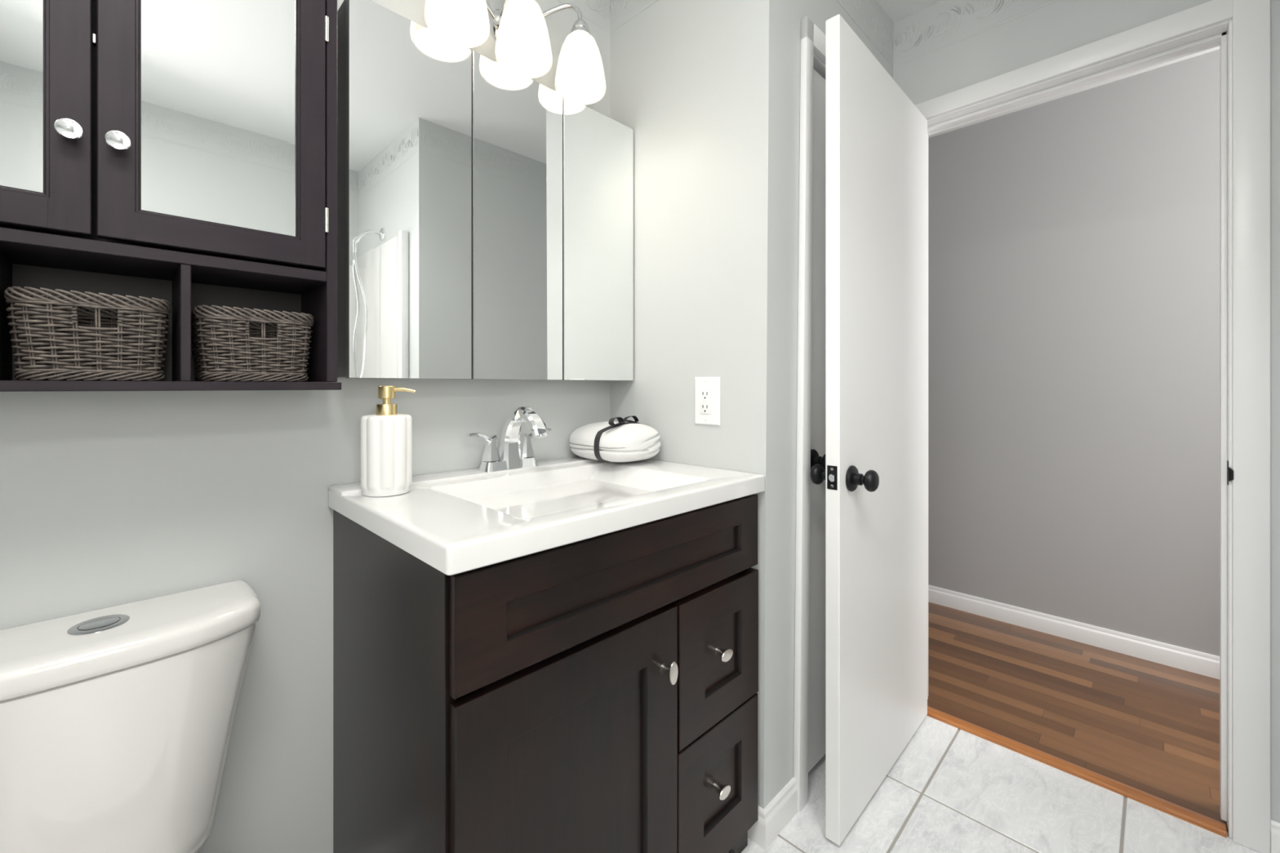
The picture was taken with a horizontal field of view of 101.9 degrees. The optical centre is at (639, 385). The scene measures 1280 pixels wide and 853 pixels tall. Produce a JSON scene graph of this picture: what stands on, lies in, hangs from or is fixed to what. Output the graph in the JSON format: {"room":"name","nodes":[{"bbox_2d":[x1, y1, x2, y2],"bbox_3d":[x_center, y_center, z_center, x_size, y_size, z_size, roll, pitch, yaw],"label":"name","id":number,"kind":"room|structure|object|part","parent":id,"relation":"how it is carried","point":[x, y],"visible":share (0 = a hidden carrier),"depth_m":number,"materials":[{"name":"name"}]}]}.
{"room":"bathroom","nodes":[
{"label":"bathroom","id":0,"kind":"room"},
{"bbox_2d":[0,0,609,852],"bbox_3d":[-0.713,-0.111,1.137,0.100,2.481,1.804,0,0,45],"label":"wall","id":1,"kind":"structure","parent":0,"point":[108,499],"depth_m":1.02,"materials":[{"name":"grey paint"}]},
{"bbox_2d":[0,0,341,391],"bbox_3d":[-0.829,-0.415,0.791,0.220,0.846,0.641,0,0,45],"label":"upper cabinet","id":2,"kind":"object","parent":1,"relation":"attached to","point":[183,153],"visible":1,"depth_m":0.81,"materials":[{"name":"brown wood"}]},
{"bbox_3d":[-0.875,-0.514,0.633,0.003,0.509,0.194,0,0,45],"label":"mirror panel","id":3,"kind":"part","parent":2,"relation":"part of","materials":[{"name":"silver metal"}]},
{"bbox_3d":[-0.870,-0.233,0.628,0.005,0.040,0.203,0,0,45],"label":"rail","id":4,"kind":"part","parent":2,"relation":"part of","materials":[{"name":"brown wood"}]},
{"bbox_3d":[-0.875,-0.514,0.633,0.018,0.605,0.284,0,0,45],"label":"door","id":5,"kind":"part","parent":2,"relation":"part of","materials":[{"name":"brown wood"}]},
{"bbox_3d":[-0.775,-0.346,0.705,0.022,0.027,0.027,0,0,45],"label":"knob","id":6,"kind":"part","parent":2,"relation":"part of","materials":[{"name":"silver metal"}]},
{"bbox_2d":[4,286,171,381],"bbox_3d":[-0.835,-0.071,0.795,0.158,0.127,0.169,0,0,45],"label":"wicker basket","id":7,"kind":"object","parent":2,"relation":"on","point":[24,308],"visible":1,"depth_m":0.75,"materials":[{"name":"grey wicker"}]},
{"bbox_3d":[-0.742,-0.346,0.738,0.022,0.027,0.027,0,0,45],"label":"knob","id":8,"kind":"part","parent":2,"relation":"part of","materials":[{"name":"silver metal"}]},
{"bbox_2d":[0,226,326,294],"bbox_3d":[-0.832,-0.196,0.795,0.186,0.018,0.577,0,0,45],"label":"shelf","id":9,"kind":"object","parent":2,"relation":"attached to","point":[23,251],"depth_m":0.82,"materials":[{"name":"black wood"}]},
{"bbox_3d":[-0.671,-0.514,0.838,0.018,0.605,0.284,0,0,45],"label":"door","id":10,"kind":"part","parent":2,"relation":"part of","materials":[{"name":"brown wood"}]},
{"bbox_3d":[-0.665,-0.233,0.833,0.005,0.040,0.203,0,0,45],"label":"rail","id":11,"kind":"part","parent":2,"relation":"part of","materials":[{"name":"brown wood"}]},
{"bbox_3d":[-0.671,-0.514,0.838,0.003,0.509,0.194,0,0,45],"label":"mirror panel","id":12,"kind":"part","parent":2,"relation":"part of","materials":[{"name":"silver metal"}]},
{"bbox_2d":[191,305,313,382],"bbox_3d":[-0.698,-0.069,0.936,0.153,0.124,0.170,0,0,45],"label":"wicker basket","id":13,"kind":"object","parent":2,"relation":"on","point":[206,345],"visible":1,"depth_m":0.89,"materials":[{"name":"grey wicker"}]},
{"bbox_3d":[-0.627,-0.413,1.009,0.198,0.813,0.017,0,0,45],"label":"panel","id":14,"kind":"part","parent":2,"relation":"part of","materials":[{"name":"brown wood"}]},
{"bbox_2d":[337,0,633,381],"bbox_3d":[-0.341,-0.403,1.358,0.113,0.776,0.796,0,0,45],"label":"upper cabinet","id":15,"kind":"object","parent":1,"relation":"attached to","point":[485,211],"visible":0.97,"depth_m":1.22,"materials":[{"name":"grey metal"}]},
{"bbox_3d":[-0.495,-0.403,1.136,0.018,0.776,0.263,0,0,45],"label":"mirror door","id":16,"kind":"part","parent":15,"relation":"part of","materials":[{"name":"silver metal"}]},
{"bbox_3d":[-0.308,-0.403,1.324,0.018,0.776,0.260,0,0,45],"label":"mirror door","id":17,"kind":"part","parent":15,"relation":"part of","materials":[{"name":"silver metal"}]},
{"bbox_3d":[-0.120,-0.403,1.513,0.018,0.776,0.266,0,0,45],"label":"mirror door","id":18,"kind":"part","parent":15,"relation":"part of","materials":[{"name":"silver metal"}]},
{"bbox_2d":[424,0,605,104],"bbox_3d":[-0.313,-0.975,1.310,0.221,0.360,0.486,0,0,45],"label":"vanity light","id":19,"kind":"object","parent":1,"relation":"attached to","point":[518,28],"visible":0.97,"depth_m":1.27,"materials":[{"name":"white glass"}]},
{"bbox_3d":[-0.407,-0.869,1.157,0.138,0.148,0.138,0,0,45],"label":"lamp shade","id":20,"kind":"part","parent":19,"relation":"part of","materials":[{"name":"white glass"}]},
{"bbox_3d":[-0.407,-0.872,1.157,0.053,0.102,0.053,0,0,45],"label":"bulb","id":21,"kind":"part","parent":19,"relation":"part of","materials":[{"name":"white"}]},
{"bbox_3d":[-0.402,-0.997,1.256,0.028,0.082,0.208,0,0,7],"label":"arm","id":22,"kind":"part","parent":19,"relation":"part of","materials":[{"name":"silver metal"}]},
{"bbox_3d":[-0.370,-1.040,1.378,0.044,0.230,0.068,0,0,45],"label":"plate","id":23,"kind":"part","parent":19,"relation":"part of","materials":[{"name":"silver metal"}]},
{"bbox_3d":[-0.328,-0.998,1.322,0.014,0.081,0.132,0,0,-43],"label":"arm","id":24,"kind":"part","parent":19,"relation":"part of","materials":[{"name":"silver metal"}]},
{"bbox_3d":[-0.286,-0.869,1.279,0.138,0.148,0.138,0,0,45],"label":"lamp shade","id":25,"kind":"part","parent":19,"relation":"part of","materials":[{"name":"white glass"}]},
{"bbox_3d":[-0.286,-0.872,1.279,0.053,0.102,0.053,0,0,45],"label":"bulb","id":26,"kind":"part","parent":19,"relation":"part of","materials":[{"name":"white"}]},
{"bbox_3d":[-0.258,-0.997,1.400,0.206,0.082,0.027,0,0,-7],"label":"arm","id":27,"kind":"part","parent":19,"relation":"part of","materials":[{"name":"silver metal"}]},
{"bbox_3d":[-0.161,-0.869,1.404,0.138,0.148,0.138,0,0,45],"label":"lamp shade","id":28,"kind":"part","parent":19,"relation":"part of","materials":[{"name":"white glass"}]},
{"bbox_3d":[-0.161,-0.872,1.404,0.053,0.102,0.053,0,0,45],"label":"bulb","id":29,"kind":"part","parent":19,"relation":"part of","materials":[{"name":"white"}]},
{"bbox_2d":[557,0,609,30],"bbox_3d":[-0.388,-1.206,1.392,0.006,0.134,0.819,0,0,45],"label":"trim","id":30,"kind":"structure","parent":1,"relation":"attached to","point":[604,10],"depth_m":1.65,"materials":[{"name":"grey paint"}]},
{"bbox_2d":[609,0,786,808],"bbox_3d":[0.139,-0.086,1.505,0.587,2.431,0.080,0,0,45],"label":"wall","id":31,"kind":"structure","parent":0,"point":[700,85],"depth_m":1.39,"materials":[{"name":"grey paint"}]},
{"bbox_2d":[610,0,657,31],"bbox_3d":[0.110,-1.206,1.478,0.578,0.134,0.010,0,0,45],"label":"trim","id":32,"kind":"structure","parent":31,"relation":"attached to","point":[625,2],"depth_m":1.63,"materials":[{"name":"grey paint"}]},
{"bbox_2d":[694,377,720,426],"bbox_3d":[0.180,0.041,1.401,0.084,0.130,0.009,0,0,45],"label":"wall outlet","id":33,"kind":"object","parent":31,"relation":"attached to","point":[707,389],"visible":1,"depth_m":1.40,"materials":[{"name":"white plastic"}]},
{"bbox_2d":[699,388,710,413],"bbox_3d":[0.176,0.042,1.402,0.035,0.069,0.002,0,0,45],"label":"receptacle","id":34,"kind":"object","parent":33,"relation":"attached to","point":[704,393],"depth_m":1.40,"materials":[{"name":"white plastic"}]},
{"bbox_2d":[780,0,893,790],"bbox_3d":[0.607,-0.086,1.644,0.120,2.431,0.778,0,0,45],"label":"wall","id":35,"kind":"structure","parent":0,"point":[819,11],"depth_m":1.36,"materials":[{"name":"grey paint"}]},
{"bbox_2d":[747,777,798,850],"bbox_3d":[0.321,1.088,1.360,0.116,0.084,0.162,0,0,45],"label":"baseboard","id":36,"kind":"structure","parent":35,"relation":"attached to","point":[773,819],"depth_m":1.30,"materials":[{"name":"white paint"}]},
{"bbox_2d":[793,16,825,811],"bbox_3d":[0.630,0.076,1.644,0.122,2.108,0.681,0,0,45],"label":"trim","id":37,"kind":"structure","parent":35,"relation":"attached to","point":[812,38],"depth_m":1.38,"materials":[{"name":"white paint"}]},
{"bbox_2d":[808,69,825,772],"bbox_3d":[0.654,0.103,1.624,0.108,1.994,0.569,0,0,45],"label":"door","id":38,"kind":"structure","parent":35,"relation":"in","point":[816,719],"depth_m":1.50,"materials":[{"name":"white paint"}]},
{"bbox_3d":[0.513,0.212,1.444,0.054,0.054,0.054,0,0,45],"label":"knob","id":39,"kind":"part","parent":38,"relation":"part of","materials":[{"name":"black metal"}]},
{"bbox_2d":[836,0,893,65],"bbox_3d":[0.614,-1.206,1.567,0.006,0.134,0.833,0,0,45],"label":"trim","id":40,"kind":"structure","parent":35,"relation":"attached to","point":[876,21],"depth_m":1.73,"materials":[{"name":"grey paint"}]},
{"bbox_2d":[728,601,1259,852],"bbox_3d":[0.777,1.160,0.992,3.900,0.060,3.702,0,0,45],"label":"floor","id":41,"kind":"structure","parent":0,"point":[1153,728],"depth_m":1.57,"materials":[{"name":"brown wood"}]},
{"bbox_2d":[0,580,260,852],"bbox_3d":[-0.625,0.748,0.595,0.780,0.764,0.396,0,0,45],"label":"toilet","id":42,"kind":"object","parent":41,"relation":"on","point":[116,722],"visible":1,"depth_m":0.77,"materials":[{"name":"white ceramic"}]},
{"bbox_3d":[-0.833,0.393,0.801,0.194,0.045,0.396,0,0,45],"label":"tank lid","id":43,"kind":"part","parent":42,"relation":"part of","materials":[{"name":"white ceramic"}]},
{"bbox_2d":[333,493,758,852],"bbox_3d":[-0.174,0.695,1.185,0.590,0.870,0.784,0,0,45],"label":"vanity cabinet","id":44,"kind":"object","parent":41,"relation":"on","point":[598,694],"visible":0.95,"depth_m":0.93,"materials":[{"name":"brown wood"}]},
{"bbox_3d":[-0.462,0.695,0.930,0.542,0.870,0.016,0,0,45],"label":"panel","id":45,"kind":"part","parent":44,"relation":"part of","materials":[{"name":"brown wood"}]},
{"bbox_2d":[328,455,764,575],"bbox_3d":[-0.179,0.271,1.193,0.575,0.118,0.808,0,0,45],"label":"countertop","id":46,"kind":"structure","parent":44,"relation":"on","point":[460,521],"depth_m":1.03,"materials":[{"name":"white stone"}]},
{"bbox_2d":[360,386,415,497],"bbox_3d":[-0.519,0.109,1.063,0.094,0.219,0.097,0,0,45],"label":"soap dispenser","id":47,"kind":"object","parent":46,"relation":"on","point":[386,435],"visible":1,"depth_m":1.03,"materials":[{"name":"white ceramic"}]},
{"bbox_3d":[-0.519,0.031,1.063,0.015,0.013,0.015,0,0,45],"label":"stem","id":48,"kind":"part","parent":47,"relation":"part of","materials":[{"name":"gold metal"}]},
{"bbox_3d":[-0.484,0.009,1.068,0.044,0.011,0.009,0,0,-8],"label":"spout","id":49,"kind":"part","parent":47,"relation":"part of","materials":[{"name":"gold metal"}]},
{"bbox_2d":[466,406,551,471],"bbox_3d":[-0.329,0.133,1.317,0.199,0.162,0.200,0,0,-8],"label":"faucet","id":50,"kind":"object","parent":46,"relation":"on","point":[512,455],"visible":1,"depth_m":1.31,"materials":[{"name":"silver metal"}]},
{"bbox_3d":[-0.392,0.128,1.287,0.021,0.027,0.083,0,0,39],"label":"lever handle","id":51,"kind":"part","parent":50,"relation":"part of","materials":[{"name":"silver metal"}]},
{"bbox_3d":[-0.375,0.160,1.309,0.038,0.056,0.041,0,0,45],"label":"handle","id":52,"kind":"part","parent":50,"relation":"part of","materials":[{"name":"silver metal"}]},
{"bbox_3d":[-0.339,0.201,1.346,0.054,0.024,0.156,0,0,45],"label":"plate","id":53,"kind":"part","parent":50,"relation":"part of","materials":[{"name":"silver metal"}]},
{"bbox_3d":[-0.291,0.133,1.298,0.169,0.162,0.058,0,0,45],"label":"spout","id":54,"kind":"part","parent":50,"relation":"part of","materials":[{"name":"silver metal"}]},
{"bbox_3d":[-0.303,0.160,1.382,0.038,0.056,0.041,0,0,45],"label":"handle","id":55,"kind":"part","parent":50,"relation":"part of","materials":[{"name":"silver metal"}]},
{"bbox_3d":[-0.281,0.128,1.399,0.083,0.027,0.021,0,0,-39],"label":"lever handle","id":56,"kind":"part","parent":50,"relation":"part of","materials":[{"name":"silver metal"}]},
{"bbox_2d":[569,415,660,462],"bbox_3d":[-0.074,0.150,1.509,0.262,0.126,0.207,0,0,45],"label":"folded towel","id":57,"kind":"object","parent":46,"relation":"on","point":[611,441],"visible":1,"depth_m":1.42,"materials":[{"name":"white fabric"}]},
{"bbox_3d":[-0.097,0.755,0.898,0.018,0.610,0.473,0,0,45],"label":"door","id":58,"kind":"part","parent":44,"relation":"part of","materials":[{"name":"brown wood"}]},
{"bbox_3d":[-0.007,0.696,1.018,0.020,0.868,0.750,0,0,45],"label":"frame","id":59,"kind":"part","parent":44,"relation":"part of","materials":[{"name":"brown wood"}]},
{"bbox_3d":[0.010,0.353,1.005,0.018,0.171,0.776,0,0,45],"label":"false drawer","id":60,"kind":"part","parent":44,"relation":"part of","materials":[{"name":"brown wood"}]},
{"bbox_3d":[0.057,0.560,1.019,0.028,0.045,0.024,0,0,45],"label":"knob","id":61,"kind":"part","parent":44,"relation":"part of","materials":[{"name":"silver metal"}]},
{"bbox_3d":[0.180,0.602,1.175,0.018,0.299,0.298,0,0,45],"label":"drawer","id":62,"kind":"part","parent":44,"relation":"part of","materials":[{"name":"brown wood"}]},
{"bbox_3d":[0.178,0.911,1.174,0.018,0.310,0.298,0,0,45],"label":"drawer","id":63,"kind":"part","parent":44,"relation":"part of","materials":[{"name":"brown wood"}]},
{"bbox_3d":[0.180,0.901,1.159,0.028,0.026,0.041,0,0,45],"label":"knob","id":64,"kind":"part","parent":44,"relation":"part of","materials":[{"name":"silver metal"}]},
{"bbox_3d":[0.186,0.601,1.165,0.028,0.026,0.041,0,0,45],"label":"knob","id":65,"kind":"part","parent":44,"relation":"part of","materials":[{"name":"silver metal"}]},
{"bbox_2d":[926,706,1226,838],"bbox_3d":[1.233,1.124,1.567,0.711,0.012,0.054,0,0,45],"label":"trim","id":66,"kind":"structure","parent":41,"relation":"on","point":[1219,828],"depth_m":1.49,"materials":[{"name":"orange wood"}]},
{"bbox_2d":[876,0,1219,137],"bbox_3d":[0.795,-1.341,0.973,3.953,0.080,3.702,0,0,45],"label":"ceiling","id":67,"kind":"structure","parent":0,"point":[896,11],"depth_m":1.85,"materials":[{"name":"white paint"}]},
{"bbox_2d":[928,48,1219,656],"bbox_3d":[1.722,-0.101,1.941,3.900,2.501,1.024,0,0,45],"label":"wall","id":68,"kind":"structure","parent":0,"point":[1073,239],"depth_m":2.29,"materials":[{"name":"grey paint"}]},
{"bbox_2d":[928,585,1219,679],"bbox_3d":[2.007,1.088,2.227,3.700,0.084,0.015,0,0,45],"label":"baseboard","id":69,"kind":"structure","parent":68,"relation":"attached to","point":[1178,657],"depth_m":2.28,"materials":[{"name":"white paint"}]},
{"bbox_2d":[893,0,1279,822],"bbox_3d":[1.319,-0.081,1.537,3.700,2.441,0.116,0,0,45],"label":"wall","id":70,"kind":"structure","parent":0,"point":[1061,26],"depth_m":1.55,"materials":[{"name":"grey paint"}]},
{"bbox_2d":[809,13,927,845],"bbox_3d":[0.717,0.107,1.520,0.166,2.022,0.718,0,0,45],"label":"door","id":71,"kind":"structure","parent":70,"relation":"in","point":[875,474],"depth_m":1.42,"materials":[{"name":"white paint"}]},
{"bbox_3d":[0.477,0.233,1.358,0.054,0.054,0.054,0,0,45],"label":"knob","id":72,"kind":"part","parent":71,"relation":"part of","materials":[{"name":"black metal"}]},
{"bbox_3d":[0.471,0.225,1.272,0.025,0.058,0.002,0,0,44],"label":"latch plate","id":73,"kind":"part","parent":71,"relation":"part of","materials":[{"name":"black metal"}]},
{"bbox_3d":[0.558,0.233,1.280,0.054,0.054,0.054,0,0,45],"label":"knob","id":74,"kind":"part","parent":71,"relation":"part of","materials":[{"name":"black metal"}]},
{"bbox_2d":[894,0,1059,64],"bbox_3d":[1.236,-1.206,1.538,0.915,0.134,0.010,0,0,45],"label":"trim","id":75,"kind":"structure","parent":70,"relation":"attached to","point":[923,37],"depth_m":1.73,"materials":[{"name":"grey paint"}]},
{"bbox_2d":[915,0,1271,852],"bbox_3d":[1.261,0.078,1.593,0.849,2.104,0.150,0,0,45],"label":"trim","id":76,"kind":"structure","parent":70,"relation":"attached to","point":[1241,29],"depth_m":1.28,"materials":[{"name":"white paint"}]},
{"bbox_3d":[1.479,0.220,1.304,0.007,0.060,0.049,0,0,38],"label":"strike plate","id":77,"kind":"part","parent":76,"relation":"part of","materials":[{"name":"black metal"}]},
{"bbox_2d":[1271,819,1279,852],"bbox_3d":[1.536,1.088,1.228,0.057,0.084,0.015,0,0,45],"label":"baseboard","id":78,"kind":"structure","parent":70,"relation":"attached to","point":[1275,826],"depth_m":1.24,"materials":[{"name":"white paint"}]}
]}

